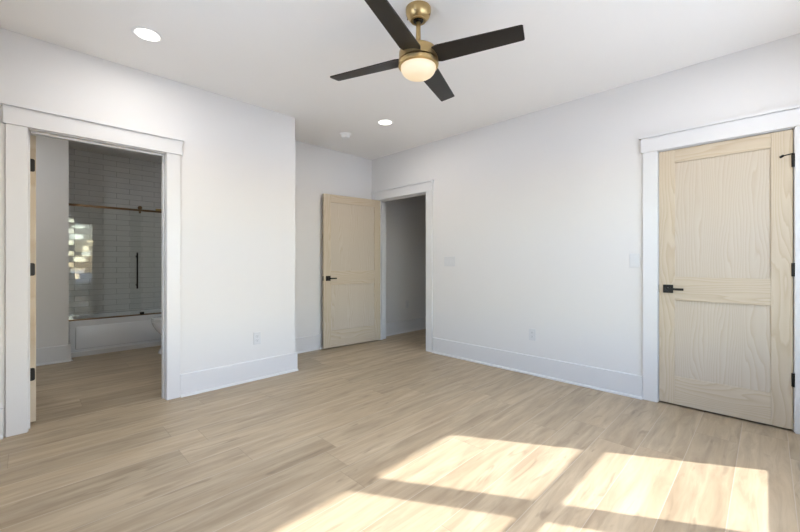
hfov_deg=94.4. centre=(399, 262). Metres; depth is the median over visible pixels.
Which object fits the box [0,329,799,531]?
floor
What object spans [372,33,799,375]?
wall
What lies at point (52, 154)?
wall
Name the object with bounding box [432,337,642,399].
baseboard
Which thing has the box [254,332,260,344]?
power outlet
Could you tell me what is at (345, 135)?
smoke detector
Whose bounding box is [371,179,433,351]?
door frame
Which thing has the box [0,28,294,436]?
wall
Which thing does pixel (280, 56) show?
ceiling
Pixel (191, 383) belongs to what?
baseboard
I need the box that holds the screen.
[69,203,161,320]
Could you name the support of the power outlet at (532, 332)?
attached to the wall at (539, 213)
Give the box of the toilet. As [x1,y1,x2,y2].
[151,316,161,353]
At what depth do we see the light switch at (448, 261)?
4.50 m
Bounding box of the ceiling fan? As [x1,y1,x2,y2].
[330,0,524,100]
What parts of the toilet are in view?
lid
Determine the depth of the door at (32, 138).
2.61 m
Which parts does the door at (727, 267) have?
handle lever, rail, rail, rail, panel, panel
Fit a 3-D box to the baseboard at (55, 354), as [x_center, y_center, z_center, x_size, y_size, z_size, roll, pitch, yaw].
[-4.117,1.046,4.047,0.174,0.190,0.799,0,0,45]
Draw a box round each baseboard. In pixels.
[0,317,425,438]
[36,343,72,365]
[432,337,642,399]
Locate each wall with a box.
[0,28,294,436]
[30,134,68,347]
[295,140,425,337]
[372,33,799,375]
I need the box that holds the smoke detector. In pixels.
[340,132,350,138]
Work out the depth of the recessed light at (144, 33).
2.47 m
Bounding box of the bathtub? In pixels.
[69,308,161,357]
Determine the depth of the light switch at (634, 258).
3.12 m
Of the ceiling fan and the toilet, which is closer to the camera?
the ceiling fan
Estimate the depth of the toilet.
4.56 m
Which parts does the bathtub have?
apron panel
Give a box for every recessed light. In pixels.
[131,26,162,42]
[377,119,392,125]
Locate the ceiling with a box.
[0,0,799,162]
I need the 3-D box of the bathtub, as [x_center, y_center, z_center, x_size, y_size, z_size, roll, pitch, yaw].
[-3.671,0.925,5.188,0.746,0.432,1.511,0,0,45]
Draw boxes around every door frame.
[0,100,184,436]
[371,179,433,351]
[638,104,799,433]
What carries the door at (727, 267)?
in the wall at (539, 213)
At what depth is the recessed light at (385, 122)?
4.03 m
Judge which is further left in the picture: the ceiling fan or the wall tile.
the wall tile
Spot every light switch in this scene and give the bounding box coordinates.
[444,256,454,265]
[630,253,639,267]
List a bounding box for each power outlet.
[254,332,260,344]
[529,328,535,340]
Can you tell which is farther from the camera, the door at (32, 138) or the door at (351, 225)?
the door at (351, 225)
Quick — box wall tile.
[69,148,161,314]
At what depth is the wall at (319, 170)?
5.12 m
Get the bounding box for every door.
[30,135,35,421]
[323,193,379,348]
[659,129,794,429]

